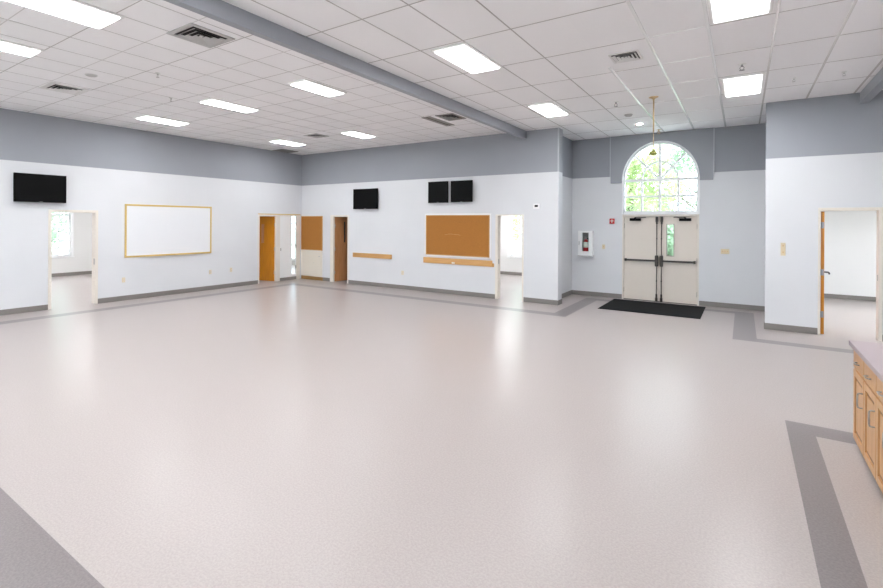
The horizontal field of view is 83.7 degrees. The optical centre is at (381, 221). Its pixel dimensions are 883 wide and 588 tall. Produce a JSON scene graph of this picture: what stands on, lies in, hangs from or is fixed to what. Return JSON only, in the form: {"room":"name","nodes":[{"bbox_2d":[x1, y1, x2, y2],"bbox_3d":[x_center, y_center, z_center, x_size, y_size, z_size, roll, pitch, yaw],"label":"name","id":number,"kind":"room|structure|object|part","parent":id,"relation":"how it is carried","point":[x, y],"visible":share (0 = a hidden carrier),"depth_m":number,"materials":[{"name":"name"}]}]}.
{"room":"event hall","nodes":[
{"label":"event hall","id":0,"kind":"room"},
{"bbox_2d":[52,213,91,273],"bbox_3d":[-10.646,0.550,17.578,0.200,2.650,14.650,0,0,36],"label":"wall","id":1,"kind":"structure","parent":0,"point":[82,261],"depth_m":17.32,"materials":[{"name":"paint"}]},
{"bbox_2d":[52,212,74,257],"bbox_3d":[-11.488,0.287,16.342,0.190,1.875,2.140,0,0,36],"label":"window","id":2,"kind":"structure","parent":1,"relation":"in","point":[70,215],"depth_m":17.10,"materials":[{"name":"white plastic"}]},
{"bbox_3d":[-11.444,0.270,16.310,0.018,1.840,2.100,0,0,36],"label":"casing","id":3,"kind":"part","parent":2,"relation":"part of","materials":[{"name":"white plastic"}]},
{"bbox_2d":[52,271,91,276],"bbox_3d":[-12.274,1.808,15.201,0.014,0.115,8.600,0,0,36],"label":"baseboard","id":4,"kind":"structure","parent":1,"relation":"attached to","point":[81,272],"depth_m":17.09,"materials":[{"name":"rubber"}]},
{"bbox_2d":[0,108,301,309],"bbox_3d":[-7.272,-0.199,10.581,0.150,4.190,15.390,0,0,36],"label":"wall","id":5,"kind":"structure","parent":0,"point":[106,168],"depth_m":11.96,"materials":[{"name":"paint"}]},
{"bbox_2d":[13,172,65,202],"bbox_3d":[-7.256,-0.711,10.378,0.112,0.594,0.958,0,0,36],"label":"television","id":6,"kind":"object","parent":5,"relation":"attached to","point":[27,187],"visible":1,"depth_m":10.32,"materials":[{"name":"black plastic"}]},
{"bbox_2d":[48,209,97,309],"bbox_3d":[-6.967,0.815,11.003,0.178,2.165,1.010,0,0,36],"label":"door frame","id":7,"kind":"structure","parent":5,"relation":"in","point":[94,212],"depth_m":11.31,"materials":[{"name":"beige wood"}]},
{"bbox_2d":[0,280,257,315],"bbox_3d":[-7.813,1.835,9.727,0.014,0.115,13.390,0,0,36],"label":"baseboard","id":8,"kind":"structure","parent":5,"relation":"attached to","point":[178,291],"depth_m":12.22,"materials":[{"name":"rubber"}]},
{"bbox_2d":[124,204,211,257],"bbox_3d":[-5.506,0.222,12.801,0.060,1.305,2.400,0,0,36],"label":"whiteboard","id":9,"kind":"object","parent":5,"relation":"attached to","point":[150,230],"visible":1,"depth_m":12.70,"materials":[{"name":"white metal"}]},
{"bbox_3d":[-6.220,0.217,11.863,0.026,1.305,0.042,0,0,36],"label":"frame rail","id":10,"kind":"part","parent":9,"relation":"part of","materials":[{"name":"beige wood"}]},
{"bbox_3d":[-5.516,-0.410,12.811,0.026,0.042,2.316,0,0,36],"label":"frame rail","id":11,"kind":"part","parent":9,"relation":"part of","materials":[{"name":"gold metal"}]},
{"bbox_3d":[-5.524,0.853,12.811,0.026,0.042,2.316,0,0,36],"label":"frame rail","id":12,"kind":"part","parent":9,"relation":"part of","materials":[{"name":"brown wood"}]},
{"bbox_3d":[-4.820,0.226,13.760,0.026,1.305,0.042,0,0,36],"label":"frame rail","id":13,"kind":"part","parent":9,"relation":"part of","materials":[{"name":"beige wood"}]},
{"bbox_2d":[258,214,279,283],"bbox_3d":[-3.850,0.842,15.680,0.715,2.150,0.882,0,0,36],"label":"door","id":14,"kind":"structure","parent":5,"relation":"in","point":[268,225],"depth_m":15.79,"materials":[{"name":"orange wood"}]},
{"bbox_3d":[-3.869,0.376,15.868,0.100,0.610,0.004,0,0,18],"label":"lite glass","id":15,"kind":"part","parent":14,"relation":"part of","materials":[{"name":"glass"}]},
{"bbox_2d":[258,213,300,214],"bbox_3d":[-3.296,-0.244,15.833,0.012,0.028,1.795,0,0,36],"label":"trim","id":16,"kind":"object","parent":5,"relation":"attached to","point":[258,213],"visible":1,"depth_m":15.89,"materials":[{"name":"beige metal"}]},
{"bbox_2d":[280,215,299,280],"bbox_3d":[-3.064,0.846,16.202,0.070,2.150,0.885,0,0,36],"label":"door","id":17,"kind":"structure","parent":5,"relation":"in","point":[286,223],"depth_m":16.15,"materials":[{"name":"white wood"}]},
{"bbox_2d":[302,128,562,299],"bbox_3d":[0.803,-0.150,14.191,8.560,4.190,0.310,0,0,36],"label":"wall","id":18,"kind":"structure","parent":0,"point":[510,174],"depth_m":13.46,"materials":[{"name":"paint"}]},
{"bbox_2d":[301,250,321,276],"bbox_3d":[-2.353,1.377,16.308,0.980,0.862,0.020,0,0,36],"label":"wall panel","id":19,"kind":"object","parent":18,"relation":"attached to","point":[311,260],"visible":1,"depth_m":16.30,"materials":[{"name":"beige paint"}]},
{"bbox_2d":[301,216,322,250],"bbox_3d":[-2.345,0.373,16.303,0.980,1.135,0.026,0,0,36],"label":"cork board","id":20,"kind":"object","parent":18,"relation":"attached to","point":[311,226],"visible":1,"depth_m":16.28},
{"bbox_3d":[-2.731,0.371,16.587,0.022,1.135,0.026,0,0,36],"label":"frame rail","id":21,"kind":"part","parent":20,"relation":"part of","materials":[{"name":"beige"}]},
{"bbox_3d":[-1.960,0.376,16.018,0.022,1.135,0.026,0,0,36],"label":"frame rail","id":22,"kind":"part","parent":20,"relation":"part of","materials":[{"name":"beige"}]},
{"bbox_2d":[330,215,348,282],"bbox_3d":[-1.161,0.860,15.850,0.772,2.145,0.683,0,0,36],"label":"door","id":23,"kind":"structure","parent":18,"relation":"in","point":[339,224],"depth_m":15.85,"materials":[{"name":"brown wood"}]},
{"bbox_2d":[353,188,377,208],"bbox_3d":[-0.483,-0.697,14.880,0.931,0.614,0.112,0,0,36],"label":"television","id":24,"kind":"object","parent":18,"relation":"attached to","point":[362,198],"visible":1,"depth_m":14.83,"materials":[{"name":"black plastic"}]},
{"bbox_2d":[353,253,391,258],"bbox_3d":[-0.310,1.026,14.796,1.480,0.135,0.030,0,0,36],"label":"wall rail","id":25,"kind":"object","parent":18,"relation":"attached to","point":[364,255],"visible":1,"depth_m":14.76,"materials":[{"name":"brown wood"}]},
{"bbox_2d":[428,181,447,202],"bbox_3d":[1.552,-0.811,13.379,0.609,0.580,0.112,0,0,36],"label":"television","id":26,"kind":"object","parent":18,"relation":"attached to","point":[437,191],"visible":1,"depth_m":13.33,"materials":[{"name":"black plastic"}]},
{"bbox_2d":[425,213,490,258],"bbox_3d":[1.988,0.365,13.105,1.965,1.175,0.026,0,0,36],"label":"cork board","id":27,"kind":"object","parent":18,"relation":"attached to","point":[446,235],"visible":1,"depth_m":13.05,"materials":[{"name":"brown"}]},
{"bbox_3d":[1.239,0.360,13.658,0.022,1.095,0.026,0,0,36],"label":"frame rail","id":28,"kind":"part","parent":27,"relation":"part of","materials":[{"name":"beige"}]},
{"bbox_3d":[1.998,-0.172,13.101,1.856,0.022,0.026,0,0,36],"label":"frame rail","id":29,"kind":"part","parent":27,"relation":"part of","materials":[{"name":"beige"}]},
{"bbox_3d":[1.991,0.901,13.101,1.856,0.022,0.026,0,0,36],"label":"frame rail","id":30,"kind":"part","parent":27,"relation":"part of","materials":[{"name":"beige"}]},
{"bbox_3d":[2.750,0.369,12.543,0.022,1.095,0.026,0,0,36],"label":"frame rail","id":31,"kind":"part","parent":27,"relation":"part of","materials":[{"name":"beige"}]},
{"bbox_2d":[423,257,493,266],"bbox_3d":[2.006,1.065,13.081,2.105,0.158,0.040,0,0,36],"label":"wall rail","id":32,"kind":"object","parent":18,"relation":"attached to","point":[487,263],"visible":1,"depth_m":13.04,"materials":[{"name":"brown wood"}]},
{"bbox_2d":[451,180,472,201],"bbox_3d":[2.124,-0.809,12.957,0.624,0.570,0.112,0,0,36],"label":"television","id":33,"kind":"object","parent":18,"relation":"attached to","point":[461,191],"visible":1,"depth_m":12.90,"materials":[{"name":"black plastic"}]},
{"bbox_2d":[495,214,523,301],"bbox_3d":[3.229,0.887,12.297,0.733,2.145,0.178,0,0,36],"label":"door frame","id":34,"kind":"structure","parent":18,"relation":"in","point":[498,217],"depth_m":12.42,"materials":[{"name":"beige wood"}]},
{"bbox_2d":[301,275,764,310],"bbox_3d":[2.944,1.901,13.694,12.585,0.115,2.094,0,0,36],"label":"baseboard","id":35,"kind":"structure","parent":18,"relation":"attached to","point":[445,291],"depth_m":12.88,"materials":[{"name":"rubber"}]},
{"bbox_2d":[533,204,538,208],"bbox_3d":[3.729,-0.377,11.821,0.150,0.120,0.031,0,0,36],"label":"thermostat","id":36,"kind":"object","parent":18,"relation":"attached to","point":[535,206],"visible":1,"depth_m":11.81,"materials":[{"name":"white plastic"}]},
{"bbox_2d":[558,128,558,171],"bbox_3d":[4.163,-1.706,11.535,0.028,1.038,0.026,0,0,36],"label":"trim","id":37,"kind":"object","parent":18,"relation":"attached to","point":[558,128],"visible":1,"depth_m":11.52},
{"bbox_2d":[0,265,882,587],"bbox_3d":[-1.559,1.931,9.903,23.950,0.001,21.100,0,0,36],"label":"floor","id":38,"kind":"structure","parent":0,"point":[295,433],"depth_m":4.22,"materials":[{"name":"laminate"}]},
{"bbox_2d":[598,299,705,318],"bbox_3d":[6.219,1.974,11.248,1.960,0.009,1.800,0,0,36],"label":"floor mat","id":39,"kind":"object","parent":38,"relation":"on","point":[676,310],"visible":1,"depth_m":11.12,"materials":[{"name":"black plastic"}]},
{"bbox_2d":[853,351,865,454],"bbox_3d":[4.284,1.533,4.014,0.618,0.866,0.462,0,0,36],"label":"base cabinet","id":40,"kind":"object","parent":38,"relation":"on","point":[858,372],"visible":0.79,"depth_m":4.16,"materials":[{"name":"brown wood"}]},
{"bbox_3d":[4.076,1.206,4.169,0.020,0.153,0.450,0,0,36],"label":"drawer","id":41,"kind":"part","parent":40,"relation":"part of","materials":[{"name":"brown wood"}]},
{"bbox_3d":[4.073,1.608,4.169,0.007,0.438,0.274,0,0,36],"label":"raised panel","id":42,"kind":"part","parent":40,"relation":"part of","materials":[{"name":"brown wood"}]},
{"bbox_3d":[3.934,1.474,4.029,0.038,0.132,0.012,0,0,36],"label":"handle","id":43,"kind":"part","parent":40,"relation":"part of","materials":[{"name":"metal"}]},
{"bbox_2d":[863,362,877,479],"bbox_3d":[4.010,1.532,3.642,0.618,0.866,0.462,0,0,36],"label":"base cabinet","id":44,"kind":"object","parent":38,"relation":"on","point":[869,440],"visible":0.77,"depth_m":3.79,"materials":[{"name":"brown wood"}]},
{"bbox_3d":[3.801,1.205,3.797,0.020,0.153,0.450,0,0,36],"label":"drawer","id":45,"kind":"part","parent":44,"relation":"part of","materials":[{"name":"brown wood"}]},
{"bbox_3d":[3.799,1.606,3.798,0.007,0.438,0.274,0,0,36],"label":"raised panel","id":46,"kind":"part","parent":44,"relation":"part of","materials":[{"name":"brown wood"}]},
{"bbox_3d":[3.660,1.472,3.657,0.038,0.132,0.012,0,0,36],"label":"handle","id":47,"kind":"part","parent":44,"relation":"part of","materials":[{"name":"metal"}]},
{"bbox_2d":[876,376,882,492],"bbox_3d":[3.735,1.530,3.271,0.618,0.866,0.462,0,0,36],"label":"base cabinet","id":48,"kind":"object","parent":38,"relation":"on","point":[879,384],"visible":0.96,"depth_m":3.54,"materials":[{"name":"brown wood"}]},
{"bbox_3d":[3.527,1.203,3.426,0.020,0.153,0.450,0,0,36],"label":"drawer","id":49,"kind":"part","parent":48,"relation":"part of","materials":[{"name":"brown wood"}]},
{"bbox_3d":[3.524,1.605,3.426,0.007,0.438,0.274,0,0,36],"label":"raised panel","id":50,"kind":"part","parent":48,"relation":"part of","materials":[{"name":"brown wood"}]},
{"bbox_3d":[3.461,1.528,2.899,0.618,0.866,0.462,0,0,36],"label":"base cabinet","id":51,"kind":"object","parent":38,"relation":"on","visible":0},
{"bbox_2d":[849,340,882,381],"bbox_3d":[3.894,1.077,3.442,0.650,0.042,1.866,0,0,36],"label":"countertop","id":52,"kind":"structure","parent":51,"relation":"on","point":[871,353],"depth_m":3.92,"materials":[{"name":"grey laminate"}]},
{"bbox_2d":[0,0,882,154],"bbox_3d":[0.036,-2.297,6.396,16.560,0.106,17.320,0,0,36],"label":"ceiling","id":53,"kind":"structure","parent":0,"point":[556,51],"depth_m":7.00,"materials":[{"name":"tile"}]},
{"bbox_2d":[0,39,43,56],"bbox_3d":[-5.010,-2.264,6.093,0.430,0.034,1.250,0,0,36],"label":"recessed light","id":54,"kind":"object","parent":53,"relation":"in","point":[7,46],"visible":1,"depth_m":6.37,"materials":[{"name":"white plastic"}]},
{"bbox_2d":[4,0,124,29],"bbox_3d":[-3.442,-2.254,5.035,0.570,0.034,1.290,0,0,36],"label":"recessed light","id":55,"kind":"object","parent":53,"relation":"in","point":[77,11],"visible":1,"depth_m":5.20,"materials":[{"name":"white plastic"}]},
{"bbox_3d":[-3.442,-2.261,5.035,0.570,0.020,1.290,0,0,36],"label":"light frame","id":56,"kind":"part","parent":55,"relation":"part of","materials":[{"name":"white metal"}]},
{"bbox_2d":[38,82,90,94],"bbox_3d":[-5.431,-2.272,8.368,0.580,0.022,0.600,0,0,36],"label":"ceiling vent","id":57,"kind":"object","parent":53,"relation":"in","point":[53,86],"visible":1,"depth_m":8.35,"materials":[{"name":"white metal"}]},
{"bbox_2d":[85,73,97,76],"bbox_3d":[-4.513,-2.271,7.591,0.180,0.013,0.180,0,0,36],"label":"ceiling speaker","id":58,"kind":"object","parent":53,"relation":"attached to","point":[87,74],"visible":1,"depth_m":7.56},
{"bbox_2d":[134,114,190,125],"bbox_3d":[-4.896,-2.263,10.930,0.530,0.034,1.050,0,0,36],"label":"recessed light","id":59,"kind":"object","parent":53,"relation":"in","point":[146,117],"visible":1,"depth_m":10.83,"materials":[{"name":"white plastic"}]},
{"bbox_2d":[166,23,234,47],"bbox_3d":[-2.199,-2.252,5.945,0.520,0.022,0.600,0,0,36],"label":"ceiling vent","id":60,"kind":"object","parent":53,"relation":"in","point":[191,32],"visible":1,"depth_m":5.93,"materials":[{"name":"white metal"}]},
{"bbox_2d":[197,97,260,112],"bbox_3d":[-2.948,-2.251,9.493,0.440,0.034,1.130,0,0,36],"label":"recessed light","id":61,"kind":"object","parent":53,"relation":"in","point":[210,101],"visible":1,"depth_m":9.39,"materials":[{"name":"white plastic"}]},
{"bbox_2d":[272,149,297,152],"bbox_3d":[-3.084,-2.262,15.608,0.500,0.014,0.660,0,0,36],"label":"ceiling vent","id":62,"kind":"object","parent":53,"relation":"in","point":[278,150],"visible":1,"depth_m":15.52,"materials":[{"name":"grey metal"}]},
{"bbox_2d":[268,139,307,145],"bbox_3d":[-2.671,-2.249,13.912,0.510,0.034,1.050,0,0,36],"label":"recessed light","id":63,"kind":"object","parent":53,"relation":"in","point":[280,141],"visible":1,"depth_m":13.76,"materials":[{"name":"white plastic"}]},
{"bbox_2d":[303,133,328,137],"bbox_3d":[-1.724,-2.250,12.803,0.460,0.022,0.500,0,0,36],"label":"ceiling vent","id":64,"kind":"object","parent":53,"relation":"in","point":[315,135],"visible":1,"depth_m":12.75,"materials":[{"name":"grey metal"}]},
{"bbox_2d":[287,79,346,96],"bbox_3d":[-1.076,-2.240,8.224,0.430,0.034,0.990,0,0,36],"label":"recessed light","id":65,"kind":"object","parent":53,"relation":"in","point":[306,84],"visible":1,"depth_m":8.14,"materials":[{"name":"white plastic"}]},
{"bbox_2d":[164,0,525,138],"bbox_3d":[-1.021,-2.161,5.883,0.100,0.190,15.240,0,0,36],"label":"beam","id":66,"kind":"object","parent":53,"relation":"attached to","point":[221,11],"visible":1,"depth_m":6.21,"materials":[{"name":"grey paint"}]},
{"bbox_2d":[339,130,376,137],"bbox_3d":[-0.596,-2.237,12.530,0.460,0.034,0.970,0,0,36],"label":"recessed light","id":67,"kind":"object","parent":53,"relation":"in","point":[351,132],"visible":1,"depth_m":12.42,"materials":[{"name":"white plastic"}]},
{"bbox_2d":[421,116,453,125],"bbox_3d":[1.261,-2.236,10.886,0.220,0.013,1.100,0,0,36],"label":"ceiling vent","id":68,"kind":"object","parent":53,"relation":"in","point":[429,118],"visible":1,"depth_m":10.86,"materials":[{"name":"grey metal"}]},
{"bbox_2d":[435,113,465,120],"bbox_3d":[1.467,-2.230,10.424,0.420,0.022,0.620,0,0,36],"label":"ceiling vent","id":69,"kind":"object","parent":53,"relation":"in","point":[450,116],"visible":1,"depth_m":10.39,"materials":[{"name":"grey metal"}]},
{"bbox_2d":[431,42,502,73],"bbox_3d":[1.189,-2.226,6.713,0.500,0.034,1.190,0,0,36],"label":"recessed light","id":70,"kind":"object","parent":53,"relation":"in","point":[463,55],"visible":1,"depth_m":6.61,"materials":[{"name":"white plastic"}]},
{"bbox_2d":[526,102,569,116],"bbox_3d":[3.308,-2.213,9.686,0.490,0.034,1.190,0,0,36],"label":"recessed light","id":71,"kind":"object","parent":53,"relation":"in","point":[547,109],"visible":1,"depth_m":9.55,"materials":[{"name":"white plastic"}]},
{"bbox_2d":[608,49,642,63],"bbox_3d":[3.288,-2.219,6.594,0.360,0.022,0.420,0,0,36],"label":"ceiling vent","id":72,"kind":"object","parent":53,"relation":"in","point":[633,55],"visible":1,"depth_m":6.58,"materials":[{"name":"white metal"}]},
{"bbox_2d":[648,96,658,155],"bbox_3d":[4.830,-1.700,8.685,0.169,1.040,0.173,0,0,36],"label":"pendant rod","id":73,"kind":"object","parent":53,"relation":"hanging from","point":[653,152],"visible":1,"depth_m":8.68,"materials":[{"name":"gold metal"}]},
{"bbox_3d":[4.825,-1.726,8.689,0.023,0.910,0.023,0,0,36],"label":"rod","id":74,"kind":"part","parent":73,"relation":"part of","materials":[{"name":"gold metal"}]},
{"bbox_2d":[707,0,773,23],"bbox_3d":[3.505,-2.212,4.781,0.540,0.034,1.270,0,0,36],"label":"recessed light","id":75,"kind":"object","parent":53,"relation":"in","point":[719,10],"visible":1,"depth_m":5.04,"materials":[{"name":"white plastic"}]},
{"bbox_2d":[721,72,765,96],"bbox_3d":[5.836,-2.197,7.908,0.540,0.034,1.320,0,0,36],"label":"recessed light","id":76,"kind":"object","parent":53,"relation":"in","point":[747,84],"visible":1,"depth_m":7.76,"materials":[{"name":"white plastic"}]},
{"bbox_2d":[859,67,882,103],"bbox_3d":[3.711,-2.132,2.249,0.120,0.190,15.010,0,0,36],"label":"beam","id":77,"kind":"object","parent":53,"relation":"attached to","point":[875,85],"visible":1,"depth_m":7.57,"materials":[{"name":"grey paint"}]},
{"bbox_2d":[500,216,521,271],"bbox_3d":[4.025,0.640,18.900,8.160,2.650,0.200,0,0,36],"label":"wall","id":78,"kind":"structure","parent":0,"point":[508,264],"depth_m":18.32,"materials":[{"name":"paint"}]},
{"bbox_2d":[500,271,521,275],"bbox_3d":[5.374,1.915,17.766,4.530,0.115,0.014,0,0,36],"label":"baseboard","id":79,"kind":"structure","parent":78,"relation":"attached to","point":[501,272],"depth_m":18.18,"materials":[{"name":"rubber"}]},
{"bbox_2d":[507,216,521,257],"bbox_3d":[5.430,0.391,17.796,1.770,1.875,0.190,0,0,36],"label":"window","id":80,"kind":"structure","parent":78,"relation":"in","point":[510,218],"depth_m":18.24,"materials":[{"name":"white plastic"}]},
{"bbox_3d":[5.398,0.373,17.752,1.730,1.840,0.018,0,0,36],"label":"casing","id":81,"kind":"part","parent":80,"relation":"part of","materials":[{"name":"white plastic"}]},
{"bbox_2d":[562,136,572,292],"bbox_3d":[4.603,-0.127,12.679,0.150,4.190,1.770,0,0,36],"label":"wall","id":82,"kind":"structure","parent":0,"point":[567,143],"depth_m":12.96,"materials":[{"name":"paint"}]},
{"bbox_2d":[572,123,765,305],"bbox_3d":[7.035,-0.112,12.109,4.440,4.190,0.200,0,0,36],"label":"wall","id":83,"kind":"structure","parent":0,"point":[732,204],"depth_m":11.42,"materials":[{"name":"paint"}]},
{"bbox_2d":[578,231,593,256],"bbox_3d":[5.437,0.577,13.037,0.376,0.677,0.200,0,0,36],"label":"fire extinguisher cabinet","id":84,"kind":"object","parent":83,"relation":"attached to","point":[581,234],"visible":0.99,"depth_m":12.98,"materials":[{"name":"white metal"}]},
{"bbox_2d":[583,236,588,250],"bbox_3d":[5.444,0.633,13.046,0.135,0.497,0.134,0,0,7],"label":"fire extinguisher","id":85,"kind":"object","parent":84,"relation":"in","point":[585,243],"visible":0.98,"depth_m":12.99,"materials":[{"name":"red metal"}]},
{"bbox_2d":[610,137,610,176],"bbox_3d":[5.959,-1.695,12.754,0.022,1.038,0.051,0,0,36],"label":"trim","id":86,"kind":"object","parent":83,"relation":"attached to","point":[610,137],"visible":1,"depth_m":12.73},
{"bbox_2d":[609,218,614,223],"bbox_3d":[5.988,-0.018,12.726,0.120,0.140,0.050,0,0,36],"label":"fire alarm","id":87,"kind":"object","parent":83,"relation":"attached to","point":[611,221],"visible":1,"depth_m":12.71,"materials":[{"name":"red plastic"}]},
{"bbox_2d":[622,214,698,305],"bbox_3d":[6.903,0.900,12.166,1.660,2.165,0.286,0,0,36],"label":"door","id":88,"kind":"structure","parent":83,"relation":"in","point":[648,273],"depth_m":12.11,"materials":[{"name":"beige metal"}]},
{"bbox_3d":[6.819,0.907,12.140,0.028,2.030,0.028,0,0,36],"label":"vertical rod","id":89,"kind":"part","parent":88,"relation":"part of","materials":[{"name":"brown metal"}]},
{"bbox_3d":[6.902,0.907,12.078,0.028,2.030,0.028,0,0,36],"label":"vertical rod","id":90,"kind":"part","parent":88,"relation":"part of","materials":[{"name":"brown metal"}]},
{"bbox_3d":[7.086,0.448,12.010,0.171,0.796,0.061,0,0,36],"label":"lite frame","id":91,"kind":"part","parent":88,"relation":"part of","materials":[{"name":"clear glass"}]},
{"bbox_2d":[622,141,699,213],"bbox_3d":[6.891,-1.095,12.134,1.680,1.815,0.178,0,0,36],"label":"window","id":92,"kind":"structure","parent":83,"relation":"in","point":[659,177],"depth_m":12.14,"materials":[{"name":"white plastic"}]},
{"bbox_3d":[6.870,-0.205,12.113,1.630,0.035,0.050,0,0,36],"label":"sill","id":93,"kind":"part","parent":92,"relation":"part of","materials":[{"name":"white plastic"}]},
{"bbox_2d":[611,128,712,183],"bbox_3d":[6.860,-1.601,12.093,2.213,1.215,0.045,0,0,36],"label":"wall panel","id":94,"kind":"object","parent":83,"relation":"attached to","point":[699,142],"visible":0.98,"depth_m":11.88,"materials":[{"name":"grey paint"}]},
{"bbox_2d":[713,127,714,171],"bbox_3d":[7.758,-1.684,11.427,0.022,1.038,0.051,0,0,36],"label":"trim","id":95,"kind":"object","parent":83,"relation":"attached to","point":[714,127],"visible":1,"depth_m":11.41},
{"bbox_2d":[721,249,728,253],"bbox_3d":[7.933,0.684,11.309,0.162,0.116,0.016,0,0,36],"label":"light switch","id":96,"kind":"object","parent":83,"relation":"attached to","point":[723,251],"visible":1,"depth_m":11.31,"materials":[{"name":"beige plastic"}]},
{"bbox_2d":[765,90,882,334],"bbox_3d":[8.827,-0.101,7.885,4.160,4.190,0.150,0,0,36],"label":"wall","id":97,"kind":"structure","parent":0,"point":[826,151],"depth_m":8.71,"materials":[{"name":"paint"}]},
{"bbox_2d":[781,243,785,255],"bbox_3d":[7.308,0.502,8.900,0.057,0.220,0.016,0,0,36],"label":"light switch","id":98,"kind":"object","parent":97,"relation":"attached to","point":[783,245],"visible":1,"depth_m":8.89,"materials":[{"name":"beige plastic"}]},
{"bbox_2d":[764,321,882,340],"bbox_3d":[8.805,1.936,7.883,4.174,0.115,0.164,0,0,36],"label":"baseboard","id":99,"kind":"structure","parent":97,"relation":"attached to","point":[809,330],"depth_m":8.82,"materials":[{"name":"rubber"}]},
{"bbox_2d":[817,207,882,340],"bbox_3d":[8.230,0.873,8.677,0.809,2.235,0.752,0,0,36],"label":"door","id":100,"kind":"structure","parent":97,"relation":"in","point":[821,215],"depth_m":8.29,"materials":[{"name":"beige wood"}]},
{"bbox_2d":[821,211,876,296],"bbox_3d":[12.535,0.692,12.496,4.660,2.650,0.200,0,0,36],"label":"wall","id":101,"kind":"structure","parent":0,"point":[849,236],"depth_m":12.65,"materials":[{"name":"paint"}]},
{"bbox_2d":[824,293,875,301],"bbox_3d":[12.383,1.958,12.469,4.160,0.115,0.014,0,0,36],"label":"baseboard","id":102,"kind":"structure","parent":101,"relation":"attached to","point":[835,296],"depth_m":12.65,"materials":[{"name":"rubber"}]},
{"label":"outside","id":103,"kind":"structure","parent":0,"visible":0},
{"bbox_2d":[52,229,520,257],"bbox_3d":[-3.175,1.981,20.976,150.000,0.001,150.000,0,0,36],"label":"ground","id":104,"kind":"structure","parent":103,"point":[515,251],"depth_m":36.74,"materials":[{"name":"white"}]},
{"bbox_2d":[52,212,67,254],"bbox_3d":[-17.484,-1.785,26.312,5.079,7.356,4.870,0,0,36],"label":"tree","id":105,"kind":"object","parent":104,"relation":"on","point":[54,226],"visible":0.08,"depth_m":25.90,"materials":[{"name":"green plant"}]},
{"bbox_2d":[513,216,520,245],"bbox_3d":[7.291,-1.661,31.605,5.100,7.412,5.022,0,0,36],"label":"tree","id":106,"kind":"object","parent":104,"relation":"on","point":[515,229],"visible":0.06,"depth_m":30.80,"materials":[{"name":"green plant"}]},
{"bbox_2d":[626,144,686,210],"bbox_3d":[12.112,-1.854,23.570,5.466,7.857,5.216,0,0,-10],"label":"tree","id":107,"kind":"object","parent":104,"relation":"on","point":[635,167],"visible":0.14,"depth_m":22.43,"materials":[{"name":"green plant"}]},
{"bbox_2d":[667,225,673,255],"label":"window","id":108,"kind":"structure","parent":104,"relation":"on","point":[670,231],"depth_m":20.05,"materials":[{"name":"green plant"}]},
{"bbox_2d":[647,144,696,210],"bbox_3d":[18.374,-2.467,27.792,5.896,9.158,5.771,0,0,-18],"label":"tree","id":109,"kind":"object","parent":104,"relation":"on","point":[675,157],"visible":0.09,"depth_m":28.21,"materials":[{"name":"green plant"}]}
]}

